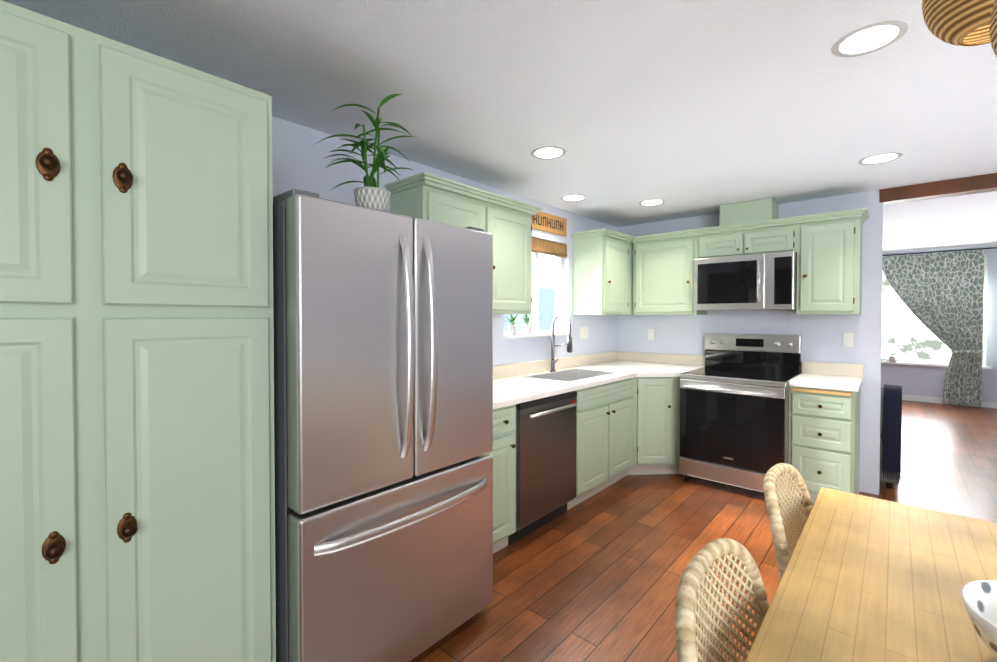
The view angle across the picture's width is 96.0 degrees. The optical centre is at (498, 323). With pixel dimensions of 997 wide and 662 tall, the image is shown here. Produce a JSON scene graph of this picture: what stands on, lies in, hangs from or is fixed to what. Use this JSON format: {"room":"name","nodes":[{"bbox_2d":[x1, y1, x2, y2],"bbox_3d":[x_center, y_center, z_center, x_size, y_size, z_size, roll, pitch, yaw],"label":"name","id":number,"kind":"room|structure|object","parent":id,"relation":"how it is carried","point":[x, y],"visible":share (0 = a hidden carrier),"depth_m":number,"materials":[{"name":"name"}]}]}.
{"room":"kitchen","nodes":[
{"label":"kitchen","id":0,"kind":"room"},
{"bbox_2d":[272,116,616,365],"bbox_3d":[0.775,0.082,4.466,0.150,2.476,12.850,1,1,42],"label":"wall","id":1,"kind":"structure","parent":0,"point":[299,162],"depth_m":2.86,"materials":[{"name":"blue paint"}]},
{"bbox_2d":[385,172,541,313],"bbox_3d":[-0.183,-0.453,2.979,0.369,0.770,1.089,1,1,42],"label":"upper cabinet","id":2,"kind":"object","parent":1,"relation":"attached to","point":[506,222],"visible":0.56,"depth_m":2.93,"materials":[{"name":"green paint"}]},
{"bbox_2d":[504,252,571,338],"bbox_3d":[0.321,-0.316,3.894,0.160,0.850,0.920,1,1,42],"label":"window","id":3,"kind":"structure","parent":1,"relation":"in","point":[535,332],"depth_m":3.96,"materials":[{"name":"white"}]},
{"bbox_2d":[504,314,520,335],"bbox_3d":[0.105,0.000,3.614,0.151,0.186,0.213,1,1,42],"label":"windowsill plant","id":4,"kind":"object","parent":3,"relation":"on","point":[513,328],"visible":0.96,"depth_m":3.59,"materials":[{"name":"green plant"}]},
{"bbox_2d":[519,314,540,334],"bbox_3d":[0.225,-0.018,3.771,0.229,0.216,0.241,1,1,42],"label":"windowsill plant","id":5,"kind":"object","parent":3,"relation":"on","point":[527,328],"visible":0.9,"depth_m":3.73,"materials":[{"name":"green plant"}]},
{"bbox_2d":[532,237,566,257],"bbox_3d":[0.332,-0.676,3.879,0.040,0.120,0.900,1,1,42],"label":"window blind","id":6,"kind":"object","parent":3,"relation":"attached to","point":[541,246],"visible":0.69,"depth_m":3.99,"materials":[{"name":"brown wood"}]},
{"bbox_2d":[532,211,566,235],"bbox_3d":[0.394,-0.886,3.888,0.018,0.160,0.700,1,1,42],"label":"sign","id":7,"kind":"object","parent":1,"relation":"attached to","point":[547,222],"visible":0.65,"depth_m":3.94,"materials":[{"name":"brown wood"}]},
{"bbox_2d":[580,327,587,338],"bbox_3d":[0.843,0.088,4.426,0.005,0.115,0.160,1,1,42],"label":"outlet","id":8,"kind":"object","parent":1,"relation":"attached to","point":[583,330],"depth_m":4.42,"materials":[{"name":"white plastic"}]},
{"bbox_2d":[570,230,629,314],"bbox_3d":[0.988,-0.458,4.334,0.328,0.740,0.486,1,1,42],"label":"upper cabinet","id":9,"kind":"object","parent":1,"relation":"attached to","point":[616,273],"depth_m":4.17,"materials":[{"name":"green paint"}]},
{"bbox_2d":[2,0,996,253],"bbox_3d":[2.722,-1.140,2.724,5.350,0.220,12.850,1,1,42],"label":"ceiling","id":10,"kind":"structure","parent":0,"point":[686,108],"depth_m":1.96,"materials":[{"name":"white paint"}]},
{"bbox_2d":[531,146,565,158],"bbox_3d":[0.301,-1.027,2.699,0.211,0.004,0.211,1,1,35],"label":"recessed light","id":11,"kind":"object","parent":10,"relation":"in","point":[548,152],"depth_m":2.69,"materials":[{"name":"white"}]},
{"bbox_2d":[561,194,586,200],"bbox_3d":[0.622,-1.042,3.710,0.211,0.004,0.211,1,1,35],"label":"recessed light","id":12,"kind":"object","parent":10,"relation":"in","point":[575,197],"depth_m":3.70,"materials":[{"name":"white"}]},
{"bbox_2d":[639,199,664,205],"bbox_3d":[1.321,-1.045,3.866,0.211,0.004,0.211,1,1,35],"label":"recessed light","id":13,"kind":"object","parent":10,"relation":"in","point":[652,202],"depth_m":3.86,"materials":[{"name":"white"}]},
{"bbox_2d":[831,20,907,56],"bbox_3d":[1.317,-1.011,1.599,0.211,0.004,0.211,1,1,35],"label":"recessed light","id":14,"kind":"object","parent":10,"relation":"in","point":[870,38],"depth_m":1.59,"materials":[{"name":"white"}]},
{"bbox_2d":[858,153,902,164],"bbox_3d":[2.378,-1.029,2.797,0.211,0.004,0.211,1,1,35],"label":"recessed light","id":15,"kind":"object","parent":10,"relation":"in","point":[880,158],"depth_m":2.79,"materials":[{"name":"white"}]},
{"bbox_2d":[879,173,996,204],"bbox_3d":[4.115,-0.977,2.529,2.998,0.099,0.130,1,1,42],"label":"ceiling beam","id":16,"kind":"structure","parent":10,"relation":"attached to","point":[951,187],"depth_m":3.26,"materials":[{"name":"brown wood"}]},
{"bbox_2d":[922,0,996,56],"bbox_3d":[0.992,-0.682,0.694,0.481,0.632,0.496,1,1,42],"label":"pendant light","id":17,"kind":"object","parent":10,"relation":"hanging from","point":[964,22],"visible":1,"depth_m":0.90,"materials":[{"name":"brown wicker"}]},
{"bbox_2d":[409,400,996,661],"bbox_3d":[2.722,1.386,2.762,5.350,0.080,12.850,1,1,42],"label":"floor","id":18,"kind":"structure","parent":0,"point":[596,577],"depth_m":2.68,"materials":[{"name":"brown wood"}]},
{"bbox_2d":[0,0,275,661],"bbox_3d":[-1.304,0.317,1.362,0.848,2.100,0.910,1,1,42],"label":"pantry cabinet","id":19,"kind":"object","parent":18,"relation":"on","point":[137,491],"visible":1,"depth_m":1.17,"materials":[{"name":"green paint"}]},
{"bbox_2d":[273,189,492,661],"bbox_3d":[-0.630,0.457,2.016,0.940,1.800,0.910,1,1,42],"label":"fridge","id":20,"kind":"object","parent":18,"relation":"on","point":[383,381],"visible":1,"depth_m":1.62,"materials":[{"name":"grey metal"}]},
{"bbox_2d":[313,94,417,211],"bbox_3d":[-0.539,-0.693,1.881,0.502,0.501,0.491,1,1,42],"label":"potted plant","id":21,"kind":"object","parent":20,"relation":"on","point":[371,194],"visible":0.94,"depth_m":1.84,"materials":[{"name":"green plant"}]},
{"bbox_2d":[487,406,515,553],"bbox_3d":[-0.284,0.910,2.691,0.627,0.874,0.504,1,1,42],"label":"base cabinet","id":22,"kind":"object","parent":18,"relation":"on","point":[503,452],"depth_m":2.58,"materials":[{"name":"green paint"}]},
{"bbox_2d":[508,391,577,544],"bbox_3d":[0.130,0.905,3.093,0.641,0.872,0.640,1,1,42],"label":"dishwasher","id":23,"kind":"object","parent":18,"relation":"on","point":[546,460],"visible":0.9,"depth_m":2.86,"materials":[{"name":"grey metal"}]},
{"bbox_2d":[576,378,630,477],"bbox_3d":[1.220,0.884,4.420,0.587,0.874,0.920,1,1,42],"label":"base cabinet","id":24,"kind":"object","parent":18,"relation":"on","point":[628,416],"depth_m":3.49,"materials":[{"name":"green paint"}]},
{"bbox_2d":[631,378,683,474],"bbox_3d":[1.572,0.889,4.109,0.353,0.874,0.920,1,1,42],"label":"base cabinet","id":25,"kind":"object","parent":18,"relation":"on","point":[655,406],"depth_m":3.88,"materials":[{"name":"green paint"}]},
{"bbox_2d":[493,358,704,409],"bbox_3d":[0.662,0.439,3.516,0.940,0.039,3.004,1,1,42],"label":"countertop","id":26,"kind":"structure","parent":25,"relation":"on","point":[514,390],"depth_m":3.41,"materials":[{"name":"white stone"}]},
{"bbox_2d":[551,326,572,369],"bbox_3d":[0.546,0.214,3.858,0.226,0.400,0.093,1,1,42],"label":"faucet","id":27,"kind":"object","parent":26,"relation":"on","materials":[{"name":"silver metal"}]},
{"bbox_2d":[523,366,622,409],"bbox_3d":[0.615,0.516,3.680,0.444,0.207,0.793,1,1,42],"label":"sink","id":28,"kind":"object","parent":26,"relation":"in","point":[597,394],"depth_m":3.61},
{"bbox_2d":[675,538,768,661],"bbox_3d":[0.614,0.937,0.808,0.516,0.878,0.514,1,1,42],"label":"dining chair","id":29,"kind":"object","parent":18,"relation":"on","point":[691,598],"visible":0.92,"depth_m":0.99,"materials":[{"name":"wicker"}]},
{"bbox_2d":[680,333,801,495],"bbox_3d":[2.030,0.713,3.777,0.762,1.235,0.793,1,1,42],"label":"range","id":30,"kind":"object","parent":18,"relation":"on","point":[734,411],"visible":0.9,"depth_m":3.59,"materials":[{"name":"silver metal"}]},
{"bbox_2d":[763,463,812,580],"bbox_3d":[1.102,0.929,1.352,0.516,0.878,0.514,1,1,42],"label":"dining chair","id":31,"kind":"object","parent":18,"relation":"on","point":[781,536],"visible":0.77,"depth_m":1.53,"materials":[{"name":"wicker"}]},
{"bbox_2d":[788,361,863,503],"bbox_3d":[2.519,0.828,3.445,0.409,1.015,0.658,1,1,42],"label":"base cabinet","id":32,"kind":"object","parent":18,"relation":"on","point":[824,424],"visible":0.98,"depth_m":3.25,"materials":[{"name":"green paint"}]},
{"bbox_2d":[745,487,996,661],"bbox_3d":[0.968,1.001,0.737,0.900,0.750,1.760,1,1,42],"label":"dining table","id":33,"kind":"object","parent":18,"relation":"on","point":[867,579],"visible":1,"depth_m":1.06,"materials":[{"name":"beige wood"}]},
{"bbox_2d":[961,580,996,657],"bbox_3d":[0.970,0.564,0.755,0.270,0.122,0.270,1,1,42],"label":"ceramic bowl","id":34,"kind":"object","parent":33,"relation":"on","point":[979,598],"visible":1,"depth_m":0.86,"materials":[{"name":"white ceramic"}]},
{"bbox_2d":[880,387,899,488],"bbox_3d":[2.731,0.919,4.584,2.040,0.800,0.920,1,1,42],"label":"sofa","id":35,"kind":"object","parent":18,"relation":"on","point":[891,481],"visible":0.08,"depth_m":3.63,"materials":[{"name":"grey fabric"}]},
{"bbox_2d":[882,384,901,480],"bbox_3d":[3.243,0.879,3.696,0.112,0.725,0.313,1,1,42],"label":"throw blanket","id":36,"kind":"object","parent":35,"relation":"on","point":[892,418],"visible":1,"depth_m":3.59,"materials":[{"name":"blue fabric"}]},
{"bbox_2d":[617,190,882,494],"bbox_3d":[2.176,0.135,4.262,2.220,2.376,0.120,1,1,42],"label":"wall","id":37,"kind":"structure","parent":0,"point":[822,338],"depth_m":3.73,"materials":[{"name":"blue paint"}]},
{"bbox_2d":[648,329,653,339],"bbox_3d":[1.595,0.110,4.691,0.070,0.115,0.005,1,1,42],"label":"outlet","id":38,"kind":"object","parent":37,"relation":"attached to","point":[650,331],"depth_m":4.69,"materials":[{"name":"white plastic"}]},
{"bbox_2d":[634,230,706,314],"bbox_3d":[1.672,-0.459,4.396,0.611,0.740,0.327,1,1,42],"label":"upper cabinet","id":39,"kind":"object","parent":37,"relation":"attached to","point":[664,264],"depth_m":4.26,"materials":[{"name":"green paint"}]},
{"bbox_2d":[698,226,745,258],"bbox_3d":[2.045,-0.703,4.063,0.383,0.241,0.327,1,1,42],"label":"upper cabinet","id":40,"kind":"object","parent":37,"relation":"attached to","point":[731,240],"depth_m":3.92,"materials":[{"name":"green paint"}]},
{"bbox_2d":[718,198,781,229],"bbox_3d":[2.201,-0.949,3.941,0.401,0.194,0.296,1,1,42],"label":"cover","id":41,"kind":"object","parent":37,"relation":"attached to","point":[746,213],"depth_m":3.81,"materials":[{"name":"green paint"}]},
{"bbox_2d":[746,218,797,254],"bbox_3d":[2.332,-0.700,3.809,0.384,0.241,0.327,1,1,42],"label":"upper cabinet","id":42,"kind":"object","parent":37,"relation":"attached to","point":[763,237],"depth_m":3.67,"materials":[{"name":"green paint"}]},
{"bbox_2d":[693,251,796,310],"bbox_3d":[2.140,-0.348,3.886,0.754,0.456,0.472,1,1,42],"label":"microwave","id":43,"kind":"object","parent":42,"relation":"attached to","point":[765,281],"visible":1,"depth_m":3.72,"materials":[{"name":"silver metal"}]},
{"bbox_2d":[796,210,865,314],"bbox_3d":[2.622,-0.446,3.556,0.390,0.740,0.327,1,1,42],"label":"upper cabinet","id":44,"kind":"object","parent":37,"relation":"attached to","point":[829,256],"depth_m":3.43,"materials":[{"name":"green paint"}]},
{"bbox_2d":[843,332,853,346],"bbox_3d":[2.816,0.126,3.611,0.070,0.115,0.005,1,1,42],"label":"outlet","id":45,"kind":"object","parent":37,"relation":"attached to","point":[848,339],"depth_m":3.61,"materials":[{"name":"white plastic"}]},
{"bbox_2d":[881,246,996,401],"bbox_3d":[6.931,-0.013,7.497,5.350,2.576,0.150,1,1,42],"label":"wall","id":46,"kind":"structure","parent":0,"point":[916,380],"depth_m":7.20,"materials":[{"name":"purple paint"}]},
{"bbox_2d":[881,254,991,368],"bbox_3d":[6.913,-0.202,7.436,1.720,1.765,0.160,1,1,42],"label":"window","id":47,"kind":"structure","parent":46,"relation":"in","point":[921,362],"depth_m":7.18,"materials":[{"name":"white"}]},
{"bbox_2d":[881,349,910,361],"bbox_3d":[6.687,0.538,7.616,0.450,0.212,0.465,1,1,42],"label":"windowsill plant","id":48,"kind":"object","parent":47,"relation":"on","point":[892,358],"visible":0.98,"depth_m":7.57,"materials":[{"name":"green plant"}]},
{"bbox_2d":[882,247,996,255],"bbox_3d":[6.845,-1.152,7.269,2.000,0.023,0.024,1,1,42],"label":"curtain rod","id":49,"kind":"object","parent":46,"relation":"attached to","point":[941,251],"visible":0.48,"depth_m":7.10,"materials":[{"name":"grey metal"}]},
{"bbox_2d":[882,250,983,405],"bbox_3d":[6.916,0.059,7.224,1.230,2.380,0.100,1,1,42],"label":"curtain","id":50,"kind":"object","parent":49,"relation":"hanging from","point":[941,295],"visible":1,"depth_m":7.04,"materials":[{"name":"fabric"}]},
{"bbox_2d":[902,395,996,408],"bbox_3d":[6.932,1.232,7.404,5.199,0.090,0.014,1,1,42],"label":"baseboard","id":51,"kind":"structure","parent":46,"relation":"attached to","point":[940,400],"depth_m":7.28,"materials":[{"name":"white"}]},
{"label":"outside","id":52,"kind":"structure","parent":0,"visible":0},
{"bbox_2d":[504,253,554,331],"bbox_3d":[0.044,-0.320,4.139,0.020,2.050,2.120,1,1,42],"label":"window pane","id":53,"kind":"structure","parent":52,"point":[547,289],"depth_m":4.62,"materials":[{"name":"white"}]},
{"bbox_2d":[881,270,951,360],"bbox_3d":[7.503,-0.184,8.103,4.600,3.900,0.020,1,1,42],"label":"window pane","id":54,"kind":"object","parent":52,"point":[906,330],"depth_m":8.19,"materials":[{"name":"white"}]}
]}

